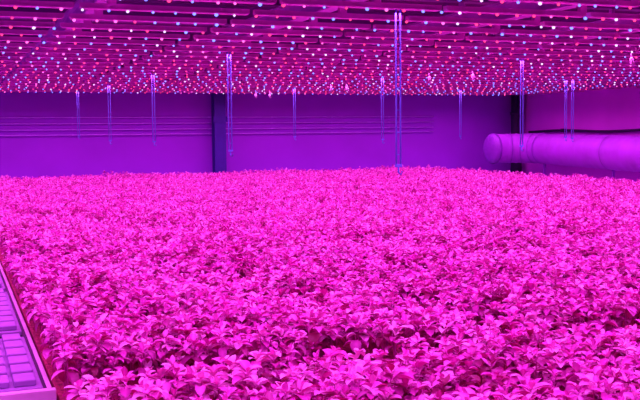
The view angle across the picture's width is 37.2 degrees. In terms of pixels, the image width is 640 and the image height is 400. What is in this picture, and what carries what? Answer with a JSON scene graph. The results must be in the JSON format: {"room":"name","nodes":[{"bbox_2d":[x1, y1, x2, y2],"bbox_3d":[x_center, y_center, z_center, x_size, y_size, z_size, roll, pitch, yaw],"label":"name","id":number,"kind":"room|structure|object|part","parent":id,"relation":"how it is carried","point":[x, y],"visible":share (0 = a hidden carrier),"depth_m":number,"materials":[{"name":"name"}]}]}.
{"room":"indoor farm","nodes":[
{"label":"indoor farm","id":0,"kind":"room"},
{"bbox_2d":[0,77,510,179],"bbox_3d":[-3.141,-1.398,21.326,17.700,3.350,0.100,-2,4,-21],"label":"wall","id":1,"kind":"structure","parent":0,"point":[481,116],"depth_m":21.78,"materials":[{"name":"white paint"}]},
{"bbox_2d":[0,131,433,135],"bbox_3d":[-4.135,-1.440,20.842,14.900,0.030,0.072,-2,4,-21],"label":"wall rail","id":2,"kind":"object","parent":1,"relation":"attached to","point":[388,131],"visible":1,"depth_m":21.39,"materials":[{"name":"metal"}]},
{"bbox_2d":[0,127,433,130],"bbox_3d":[-4.136,-1.549,20.834,14.900,0.030,0.072,-2,4,-21],"label":"wall rail","id":3,"kind":"object","parent":1,"relation":"attached to","point":[324,127],"visible":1,"depth_m":21.40,"materials":[{"name":"metal"}]},
{"bbox_2d":[0,121,433,124],"bbox_3d":[-4.137,-1.679,20.825,14.900,0.030,0.072,-2,4,-21],"label":"wall rail","id":4,"kind":"object","parent":1,"relation":"attached to","point":[388,121],"visible":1,"depth_m":21.31,"materials":[{"name":"metal"}]},
{"bbox_2d":[0,116,433,117],"bbox_3d":[-4.139,-1.809,20.816,14.900,0.030,0.072,-2,4,-21],"label":"wall rail","id":5,"kind":"object","parent":1,"relation":"attached to","point":[271,116],"visible":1,"depth_m":21.29,"materials":[{"name":"metal"}]},
{"bbox_2d":[0,0,639,40],"bbox_3d":[1.154,-2.383,10.192,17.700,0.100,23.600,-2,4,-21],"label":"ceiling","id":6,"kind":"structure","parent":0,"point":[382,1],"depth_m":13.52,"materials":[{"name":"metal"}]},
{"bbox_2d":[1,0,106,81],"bbox_3d":[-2.733,-1.774,9.894,0.120,0.260,20.600,-2,4,-21],"label":"ceiling beam","id":7,"kind":"structure","parent":6,"relation":"attached to","point":[75,9],"depth_m":9.20,"materials":[{"name":"white metal"}]},
{"bbox_2d":[94,69,354,78],"bbox_3d":[-2.933,-2.846,20.655,17.660,0.370,0.140,-2,4,-21],"label":"joist","id":8,"kind":"object","parent":6,"relation":"attached to","point":[107,71],"depth_m":20.64,"materials":[{"name":"white metal"}]},
{"bbox_2d":[164,0,367,60],"bbox_3d":[-1.104,-1.834,10.528,0.120,0.260,20.600,-2,4,-21],"label":"ceiling beam","id":9,"kind":"structure","parent":6,"relation":"attached to","point":[287,8],"depth_m":8.80,"materials":[{"name":"white metal"}]},
{"bbox_2d":[10,57,542,71],"bbox_3d":[-2.031,-2.692,18.350,17.660,0.370,0.140,-2,4,-21],"label":"joist","id":10,"kind":"object","parent":6,"relation":"attached to","point":[130,62],"depth_m":18.11,"materials":[{"name":"white metal"}]},
{"bbox_2d":[0,26,607,53],"bbox_3d":[-0.226,-2.385,13.740,17.660,0.370,0.140,-2,4,-21],"label":"joist","id":11,"kind":"object","parent":6,"relation":"attached to","point":[207,32],"depth_m":13.17,"materials":[{"name":"white metal"}]},
{"bbox_2d":[0,41,629,64],"bbox_3d":[-1.128,-2.538,16.045,17.660,0.370,0.140,-2,4,-21],"label":"joist","id":12,"kind":"object","parent":6,"relation":"attached to","point":[151,52],"depth_m":15.85,"materials":[{"name":"white metal"}]},
{"bbox_2d":[0,0,639,95],"bbox_3d":[1.185,-1.723,11.335,16.340,0.116,19.296,-2,4,-21],"label":"array","id":13,"kind":"object","parent":6,"relation":"attached to","point":[47,72],"visible":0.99,"depth_m":10.68,"materials":[{"name":"paint"}]},
{"bbox_2d":[76,91,79,135],"bbox_3d":[-4.749,-1.670,18.688,0.060,0.955,0.020,-2,4,-21],"label":"hanging cable","id":14,"kind":"object","parent":13,"relation":"hanging from","point":[76,91],"visible":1,"depth_m":18.68,"materials":[{"name":"metal"}]},
{"bbox_2d":[107,84,111,144],"bbox_3d":[-3.641,-1.478,16.466,0.060,1.045,0.020,-2,4,-21],"label":"hanging cable","id":15,"kind":"object","parent":13,"relation":"hanging from","point":[107,84],"visible":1,"depth_m":16.46,"materials":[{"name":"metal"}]},
{"bbox_2d":[151,73,156,145],"bbox_3d":[-2.383,-1.291,13.636,0.060,1.045,0.020,-2,4,-21],"label":"hanging cable","id":16,"kind":"object","parent":13,"relation":"hanging from","point":[151,73],"visible":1,"depth_m":13.63,"materials":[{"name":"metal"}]},
{"bbox_2d":[227,52,233,156],"bbox_3d":[-0.964,-1.022,10.207,0.060,1.125,0.020,-2,4,-21],"label":"hanging cable","id":17,"kind":"object","parent":13,"relation":"hanging from","point":[230,83],"visible":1,"depth_m":10.20,"materials":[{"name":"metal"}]},
{"bbox_2d":[293,88,295,138],"bbox_3d":[-0.486,-1.656,18.357,0.060,1.015,0.020,-2,4,-21],"label":"hanging cable","id":18,"kind":"object","parent":13,"relation":"hanging from","point":[293,88],"visible":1,"depth_m":18.34,"materials":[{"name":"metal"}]},
{"bbox_2d":[381,77,383,143],"bbox_3d":[0.989,-1.410,14.948,0.060,1.055,0.020,-2,4,-21],"label":"hanging cable","id":19,"kind":"object","parent":13,"relation":"hanging from","point":[381,77],"visible":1,"depth_m":14.94,"materials":[{"name":"metal"}]},
{"bbox_2d":[395,9,402,174],"bbox_3d":[0.567,-0.768,6.820,0.060,1.185,0.020,-2,4,-21],"label":"hanging cable","id":20,"kind":"object","parent":13,"relation":"hanging from","point":[396,19],"visible":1,"depth_m":6.81,"materials":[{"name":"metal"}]},
{"bbox_2d":[459,89,461,138],"bbox_3d":[2.914,-1.772,19.680,0.060,1.035,0.020,-2,4,-21],"label":"hanging cable","id":21,"kind":"object","parent":13,"relation":"hanging from","point":[459,89],"visible":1,"depth_m":19.67,"materials":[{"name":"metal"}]},
{"bbox_2d":[519,59,523,151],"bbox_3d":[2.454,-1.148,11.536,0.060,1.125,0.020,-2,4,-21],"label":"hanging cable","id":22,"kind":"object","parent":13,"relation":"hanging from","point":[520,145],"visible":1,"depth_m":11.53,"materials":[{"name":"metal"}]},
{"bbox_2d":[564,79,566,140],"bbox_3d":[4.193,-1.528,16.194,0.060,1.055,0.020,-2,4,-21],"label":"hanging cable","id":23,"kind":"object","parent":13,"relation":"hanging from","point":[565,79],"visible":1,"depth_m":16.19,"materials":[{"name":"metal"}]},
{"bbox_2d":[571,79,573,141],"bbox_3d":[4.323,-1.523,16.246,0.060,1.075,0.020,-2,4,-21],"label":"hanging cable","id":24,"kind":"object","parent":13,"relation":"hanging from","point":[573,79],"visible":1,"depth_m":16.24,"materials":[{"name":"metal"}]},
{"bbox_2d":[630,51,633,64],"bbox_3d":[3.471,-1.576,10.572,0.049,0.155,0.048,-2,4,-21],"label":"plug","id":25,"kind":"object","parent":13,"relation":"hanging from","point":[631,57],"visible":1,"depth_m":10.56,"materials":[{"name":"white plastic"}]},
{"bbox_2d":[0,0,639,39],"bbox_3d":[0.676,-2.231,11.435,17.660,0.370,0.140,-2,4,-21],"label":"joist","id":26,"kind":"object","parent":6,"relation":"attached to","point":[252,7],"depth_m":10.81,"materials":[{"name":"white metal"}]},
{"bbox_2d":[238,2,576,65],"bbox_3d":[0.526,-1.894,11.162,0.120,0.260,20.600,-2,4,-21],"label":"ceiling beam","id":27,"kind":"structure","parent":6,"relation":"attached to","point":[521,5],"depth_m":8.94,"materials":[{"name":"white metal"}]},
{"bbox_2d":[257,9,639,89],"bbox_3d":[2.156,-1.954,11.796,0.120,0.260,20.600,-2,4,-21],"label":"ceiling beam","id":28,"kind":"structure","parent":6,"relation":"attached to","point":[608,21],"depth_m":10.53,"materials":[{"name":"white metal"}]},
{"bbox_2d":[326,38,639,88],"bbox_3d":[3.833,-2.016,12.449,0.120,0.260,20.600,-2,4,-21],"label":"ceiling beam","id":29,"kind":"structure","parent":6,"relation":"attached to","point":[600,38],"depth_m":13.06,"materials":[{"name":"white metal"}]},
{"bbox_2d":[398,0,639,11],"bbox_3d":[1.579,-2.077,9.130,17.660,0.370,0.140,-2,4,-21],"label":"joist","id":30,"kind":"object","parent":6,"relation":"attached to","point":[637,9],"depth_m":9.14,"materials":[{"name":"white metal"}]},
{"bbox_2d":[409,57,639,86],"bbox_3d":[5.556,-2.079,13.119,0.120,0.260,20.600,-2,4,-21],"label":"ceiling beam","id":31,"kind":"structure","parent":6,"relation":"attached to","point":[637,57],"depth_m":15.37,"materials":[{"name":"white metal"}]},
{"bbox_2d":[522,88,639,181],"bbox_3d":[9.460,-0.968,13.538,0.100,3.350,23.600,-2,4,-21],"label":"wall","id":32,"kind":"structure","parent":0,"point":[606,109],"depth_m":21.93,"materials":[{"name":"white paint"}]},
{"bbox_2d":[528,129,639,132],"bbox_3d":[8.629,-1.161,15.352,0.120,0.105,18.402,-2,4,-21],"label":"cable","id":33,"kind":"object","parent":32,"relation":"attached to","point":[552,130],"visible":0.91,"depth_m":21.64,"materials":[{"name":"rubber"}]},
{"bbox_3d":[1.187,1.058,10.434,17.700,0.100,23.600,-2,4,-21],"label":"floor","id":34,"kind":"structure","parent":0,"visible":0},
{"bbox_2d":[0,263,56,399],"bbox_3d":[-4.818,0.650,10.693,1.970,0.790,15.960,-2,4,-21],"label":"bench","id":35,"kind":"object","parent":34,"relation":"on","point":[47,392],"visible":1,"depth_m":4.00,"materials":[{"name":"metal"}]},
{"bbox_2d":[0,275,5,291],"bbox_3d":[-2.674,0.538,6.510,0.920,0.048,1.300,-2,4,-21],"label":"seedling tray","id":36,"kind":"object","parent":35,"relation":"on","point":[2,286],"visible":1,"depth_m":6.14,"materials":[{"name":"plastic"}]},
{"bbox_2d":[0,289,21,336],"bbox_3d":[-2.150,0.627,5.172,0.920,0.048,1.300,-2,4,-21],"label":"seedling tray","id":37,"kind":"object","parent":35,"relation":"on","point":[9,324],"visible":1,"depth_m":4.96,"materials":[{"name":"plastic"}]},
{"bbox_2d":[0,333,42,392],"bbox_3d":[-1.681,0.707,3.973,0.920,0.048,1.000,-2,4,-21],"label":"seedling tray","id":38,"kind":"object","parent":35,"relation":"on","point":[18,372],"visible":1,"depth_m":3.92,"materials":[{"name":"plastic"}]},
{"bbox_2d":[211,84,226,173],"bbox_3d":[-2.267,-1.400,21.313,0.400,3.340,0.400,-2,4,-21],"label":"support column","id":39,"kind":"structure","parent":34,"relation":"on","point":[218,101],"depth_m":21.20,"materials":[{"name":"metal"}]},
{"bbox_2d":[0,184,639,399],"bbox_3d":[0.809,0.462,12.840,10.060,0.758,16.040,-2,4,-21],"label":"bench","id":40,"kind":"object","parent":34,"relation":"on","point":[55,382],"visible":0.02,"depth_m":4.31,"materials":[{"name":"metal"}]},
{"bbox_3d":[0.806,0.133,12.816,10.060,0.098,16.040,-2,4,-21],"label":"edge rail","id":41,"kind":"part","parent":40,"relation":"part of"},
{"bbox_2d":[0,164,639,399],"bbox_3d":[1.263,0.008,11.554,10.112,0.313,18.648,-2,4,-21],"label":"crop","id":42,"kind":"object","parent":40,"relation":"on","point":[557,249],"visible":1,"depth_m":5.27,"materials":[{"name":"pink plant"}]},
{"bbox_2d":[510,95,521,173],"bbox_3d":[4.989,-1.672,24.136,0.330,3.350,0.330,-2,4,-21],"label":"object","id":43,"kind":"structure","parent":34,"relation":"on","point":[515,99],"depth_m":24.00,"materials":[{"name":"metal"}]},
{"bbox_2d":[422,372,633,398],"bbox_3d":[4.255,1.050,4.038,10.060,0.758,2.340,-2,4,-21],"label":"bench","id":44,"kind":"object","parent":34,"relation":"on","point":[483,379],"visible":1,"depth_m":3.71,"materials":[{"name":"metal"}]},
{"bbox_2d":[483,133,639,178],"bbox_3d":[8.054,-0.202,14.529,1.486,1.710,19.170,-2,4,-21],"label":"air duct","id":45,"kind":"object","parent":34,"relation":"on","point":[613,152],"visible":0.98,"depth_m":21.11,"materials":[{"name":"fabric"}]}
]}

